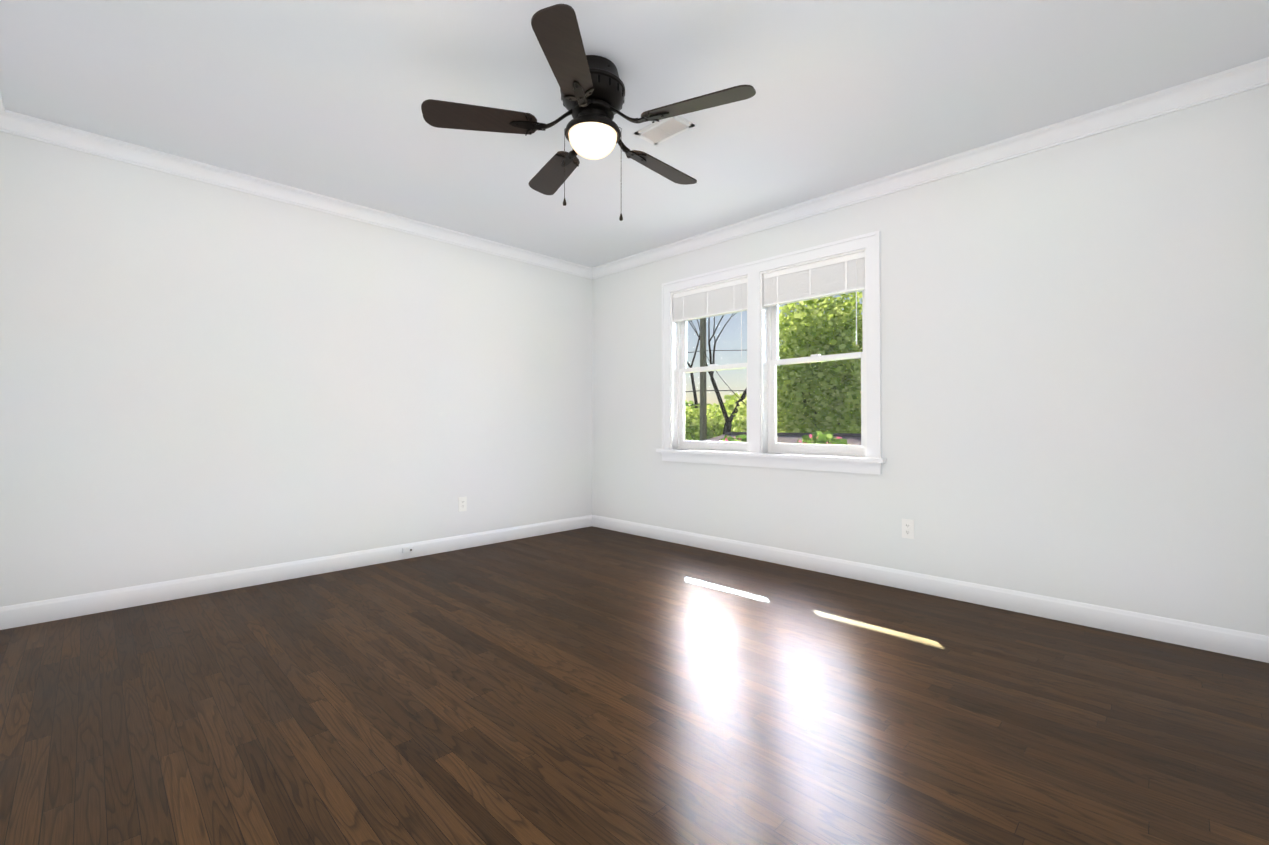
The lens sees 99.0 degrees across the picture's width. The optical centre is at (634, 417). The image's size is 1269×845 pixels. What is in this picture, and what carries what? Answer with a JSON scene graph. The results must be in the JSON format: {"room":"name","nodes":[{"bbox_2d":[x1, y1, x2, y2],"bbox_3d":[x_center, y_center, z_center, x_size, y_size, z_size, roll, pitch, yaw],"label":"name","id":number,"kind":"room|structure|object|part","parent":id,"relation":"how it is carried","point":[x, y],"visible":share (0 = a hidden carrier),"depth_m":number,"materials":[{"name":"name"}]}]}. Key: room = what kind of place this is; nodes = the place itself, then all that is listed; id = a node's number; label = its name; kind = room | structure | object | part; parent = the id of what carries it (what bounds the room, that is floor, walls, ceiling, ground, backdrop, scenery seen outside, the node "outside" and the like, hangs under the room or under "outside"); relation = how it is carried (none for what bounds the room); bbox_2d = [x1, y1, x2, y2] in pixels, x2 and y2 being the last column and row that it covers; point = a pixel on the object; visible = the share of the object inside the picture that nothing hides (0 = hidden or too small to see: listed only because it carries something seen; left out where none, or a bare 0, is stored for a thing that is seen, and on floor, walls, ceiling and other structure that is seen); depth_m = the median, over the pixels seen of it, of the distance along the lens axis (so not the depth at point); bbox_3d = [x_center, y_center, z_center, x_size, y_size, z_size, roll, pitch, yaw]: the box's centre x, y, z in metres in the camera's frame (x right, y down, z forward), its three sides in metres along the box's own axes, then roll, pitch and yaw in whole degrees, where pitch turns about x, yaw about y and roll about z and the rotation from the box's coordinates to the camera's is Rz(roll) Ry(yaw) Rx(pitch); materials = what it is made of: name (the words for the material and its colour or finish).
{"room":"empty bedroom","nodes":[
{"label":"empty bedroom","id":0,"kind":"room"},
{"bbox_2d":[0,131,591,606],"bbox_3d":[-1.811,-0.213,3.991,0.140,2.500,4.110,-1,-1,45],"label":"wall","id":1,"kind":"structure","parent":0,"point":[198,377],"depth_m":3.32,"materials":[{"name":"paint"}]},
{"bbox_2d":[0,91,11,133],"bbox_3d":[-1.480,-1.454,1.025,4.530,0.088,0.066,-1,-1,45],"label":"crown molding","id":2,"kind":"structure","parent":1,"relation":"attached to","point":[5,115],"depth_m":2.62,"materials":[{"name":"paint"}]},
{"bbox_2d":[0,515,591,629],"bbox_3d":[-1.764,0.982,3.915,0.014,0.108,3.810,-1,-1,45],"label":"baseboard","id":3,"kind":"structure","parent":1,"relation":"attached to","point":[11,616],"depth_m":3.30,"materials":[{"name":"paint"}]},
{"bbox_2d":[402,546,412,553],"bbox_3d":[-1.666,0.971,3.985,0.028,0.038,0.076,-1,-1,45],"label":"outlet","id":4,"kind":"object","parent":3,"relation":"attached to","point":[407,549],"visible":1,"depth_m":3.98,"materials":[{"name":"paint"}]},
{"bbox_2d":[12,111,591,278],"bbox_3d":[-1.735,-1.420,3.936,0.066,0.088,3.660,-1,-1,45],"label":"crown molding","id":5,"kind":"structure","parent":1,"relation":"attached to","point":[26,126],"depth_m":3.33,"materials":[{"name":"paint"}]},
{"bbox_2d":[458,496,466,511],"bbox_3d":[-1.370,0.687,4.320,0.008,0.114,0.070,-1,-1,45],"label":"electrical outlet","id":6,"kind":"object","parent":1,"relation":"attached to","point":[462,503],"visible":1,"depth_m":4.32,"materials":[{"name":"white plastic"}]},
{"bbox_2d":[0,526,1268,844],"bbox_3d":[-0.545,1.063,1.937,4.810,0.100,5.220,-1,-1,45],"label":"floor","id":7,"kind":"structure","parent":0,"point":[590,686],"depth_m":1.84,"materials":[{"name":"brown wood"}]},
{"bbox_2d":[0,0,1268,267],"bbox_3d":[-0.545,-1.537,1.968,4.810,0.100,5.220,-1,-1,45],"label":"ceiling","id":8,"kind":"structure","parent":0,"point":[328,98],"depth_m":2.42,"materials":[{"name":"paint"}]},
{"bbox_2d":[421,4,755,220],"bbox_3d":[-0.149,-1.161,2.356,1.329,0.642,1.283,-1,-1,45],"label":"ceiling fan","id":9,"kind":"object","parent":8,"relation":"hanging from","point":[592,89],"visible":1,"depth_m":2.21,"materials":[{"name":"brown wood"}]},
{"bbox_3d":[-0.636,-1.228,2.227,0.321,0.038,0.412,-1,-1,45],"label":"blade","id":10,"kind":"part","parent":9,"relation":"part of","materials":[{"name":"brown wood"}]},
{"bbox_3d":[-0.402,-1.222,2.724,0.452,0.038,0.224,-1,-1,45],"label":"blade","id":11,"kind":"part","parent":9,"relation":"part of","materials":[{"name":"brown wood"}]},
{"bbox_3d":[-0.230,-1.233,1.853,0.343,0.038,0.398,-1,-1,45],"label":"blade","id":12,"kind":"part","parent":9,"relation":"part of","materials":[{"name":"brown wood"}]},
{"bbox_3d":[-0.178,-1.343,2.318,0.277,0.279,0.277,-1,-1,45],"label":"motor","id":13,"kind":"part","parent":9,"relation":"part of","materials":[{"name":"brown metal"}]},
{"bbox_3d":[0.131,-1.223,2.662,0.141,0.038,0.456,-1,-1,45],"label":"blade","id":14,"kind":"part","parent":9,"relation":"part of","materials":[{"name":"brown wood"}]},
{"bbox_3d":[0.246,-1.230,2.128,0.446,0.038,0.250,-1,-1,45],"label":"blade","id":15,"kind":"part","parent":9,"relation":"part of","materials":[{"name":"brown wood"}]},
{"bbox_2d":[634,115,694,145],"bbox_3d":[0.152,-1.472,2.773,0.270,0.012,0.165,-1,-1,45],"label":"ceiling vent","id":16,"kind":"object","parent":8,"relation":"in","point":[659,132],"visible":0.94,"depth_m":2.76,"materials":[{"name":"silver metal"}]},
{"bbox_2d":[592,85,1268,635],"bbox_3d":[1.244,-0.216,3.755,4.530,2.500,0.140,-1,-1,45],"label":"wall","id":17,"kind":"structure","parent":0,"point":[1076,371],"depth_m":2.78,"materials":[{"name":"paint"}]},
{"bbox_2d":[656,231,886,474],"bbox_3d":[0.918,-0.399,4.039,1.874,1.516,0.200,-1,-1,45],"label":"window","id":18,"kind":"structure","parent":17,"relation":"in","point":[757,452],"depth_m":3.98,"materials":[{"name":"paint"}]},
{"bbox_3d":[0.630,-0.403,4.367,0.772,1.330,0.140,-1,-1,45],"label":"frame","id":19,"kind":"part","parent":18,"relation":"part of","materials":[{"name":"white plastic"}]},
{"bbox_2d":[673,278,746,375],"bbox_3d":[0.602,-0.702,4.343,0.736,0.706,0.060,-1,-1,45],"label":"window blind","id":20,"kind":"object","parent":18,"relation":"attached to","point":[729,297],"visible":0.85,"depth_m":4.31,"materials":[{"name":"white"}]},
{"bbox_3d":[0.651,-0.398,4.389,0.708,1.276,0.068,-1,-1,45],"label":"window sash","id":21,"kind":"part","parent":18,"relation":"part of","materials":[{"name":"white wood"}]},
{"bbox_3d":[0.656,-0.404,4.394,0.628,1.184,0.034,-1,-1,45],"label":"glass","id":22,"kind":"part","parent":18,"relation":"part of","materials":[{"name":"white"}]},
{"bbox_3d":[1.248,-0.411,3.753,0.772,1.330,0.140,-1,-1,45],"label":"frame","id":23,"kind":"part","parent":18,"relation":"part of","materials":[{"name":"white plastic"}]},
{"bbox_2d":[764,252,864,368],"bbox_3d":[1.221,-0.709,3.729,0.736,0.706,0.060,-1,-1,45],"label":"window blind","id":24,"kind":"object","parent":18,"relation":"attached to","point":[831,277],"visible":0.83,"depth_m":3.69,"materials":[{"name":"white"}]},
{"bbox_3d":[1.270,-0.405,3.775,0.708,1.276,0.068,-1,-1,45],"label":"window sash","id":25,"kind":"part","parent":18,"relation":"part of","materials":[{"name":"white wood"}]},
{"bbox_3d":[1.275,-0.411,3.780,0.628,1.184,0.034,-1,-1,45],"label":"glass","id":26,"kind":"part","parent":18,"relation":"part of","materials":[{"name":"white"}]},
{"bbox_2d":[902,519,913,538],"bbox_3d":[1.639,0.665,3.248,0.070,0.114,0.008,-1,-1,45],"label":"electrical outlet","id":27,"kind":"object","parent":17,"relation":"attached to","point":[907,528],"visible":1,"depth_m":3.25,"materials":[{"name":"white plastic"}]},
{"bbox_2d":[592,515,1268,662],"bbox_3d":[1.190,0.980,3.686,4.530,0.108,0.014,-1,-1,45],"label":"baseboard","id":28,"kind":"structure","parent":17,"relation":"attached to","point":[1242,644],"depth_m":2.92,"materials":[{"name":"paint"}]},
{"bbox_2d":[592,57,1268,278],"bbox_3d":[1.172,-1.422,3.696,4.530,0.088,0.066,-1,-1,45],"label":"crown molding","id":29,"kind":"structure","parent":17,"relation":"attached to","point":[1206,89],"depth_m":2.92,"materials":[{"name":"paint"}]},
{"label":"outside","id":30,"kind":"structure","parent":0,"visible":0},
{"bbox_2d":[685,393,850,430],"bbox_3d":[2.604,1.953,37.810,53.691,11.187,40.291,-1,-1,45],"label":"tree","id":31,"kind":"object","parent":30,"point":[732,405],"depth_m":47.43,"materials":[{"name":"green plant"}]},
{"bbox_3d":[21.062,5.010,56.023,170.000,0.300,170.000,-1,-1,45],"label":"ground","id":32,"kind":"structure","parent":30,"visible":0},
{"bbox_2d":[687,319,699,407],"bbox_3d":[1.832,-2.924,31.683,8.057,14.994,4.451,-1,-1,45],"label":"bare tree","id":33,"kind":"object","parent":32,"relation":"on","point":[693,387],"depth_m":32.25,"materials":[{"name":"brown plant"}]},
{"bbox_2d":[685,403,740,440],"bbox_3d":[3.643,1.863,28.306,4.870,5.330,4.537,-1,-1,45],"label":"tree","id":34,"kind":"object","parent":32,"relation":"on","point":[690,425],"depth_m":27.08,"materials":[{"name":"green plant"}]},
{"bbox_2d":[687,318,746,440],"bbox_3d":[4.222,-0.855,21.379,37.624,10.600,12.918,-1,-1,45],"label":"utility pole","id":35,"kind":"object","parent":32,"relation":"on","point":[703,418],"depth_m":21.49,"materials":[{"name":"brown wood"}]},
{"bbox_2d":[720,434,746,441],"bbox_3d":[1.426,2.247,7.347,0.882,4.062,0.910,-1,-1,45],"label":"rose bush","id":36,"kind":"object","parent":32,"relation":"on","point":[742,438],"depth_m":7.28,"materials":[{"name":"green plant"}]},
{"bbox_2d":[689,298,818,433],"bbox_3d":[5.078,-1.850,24.072,6.856,12.678,8.609,-1,-1,45],"label":"bare tree","id":37,"kind":"object","parent":32,"relation":"on","point":[728,420],"depth_m":24.56,"materials":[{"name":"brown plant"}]},
{"bbox_2d":[731,389,844,431],"bbox_3d":[5.663,1.499,19.938,3.904,5.858,4.877,-1,-1,45],"label":"tree","id":38,"kind":"object","parent":32,"relation":"on","point":[742,421],"depth_m":19.53,"materials":[{"name":"green plant"}]},
{"bbox_2d":[777,291,862,432],"bbox_3d":[6.010,0.015,16.795,4.265,8.750,5.272,-1,-1,45],"label":"tree","id":39,"kind":"object","parent":32,"relation":"on","point":[795,407],"depth_m":15.51,"materials":[{"name":"green plant"}]},
{"bbox_2d":[797,431,846,444],"bbox_3d":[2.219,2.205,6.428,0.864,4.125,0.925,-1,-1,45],"label":"rose bush","id":40,"kind":"object","parent":32,"relation":"on","point":[817,439],"depth_m":6.35,"materials":[{"name":"green plant"}]},
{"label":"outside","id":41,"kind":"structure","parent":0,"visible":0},
{"bbox_2d":[704,432,860,444],"bbox_3d":[4.855,0.968,10.865,13.320,1.303,6.000,-1,-1,45],"label":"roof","id":42,"kind":"structure","parent":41,"point":[852,437],"depth_m":11.95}
]}

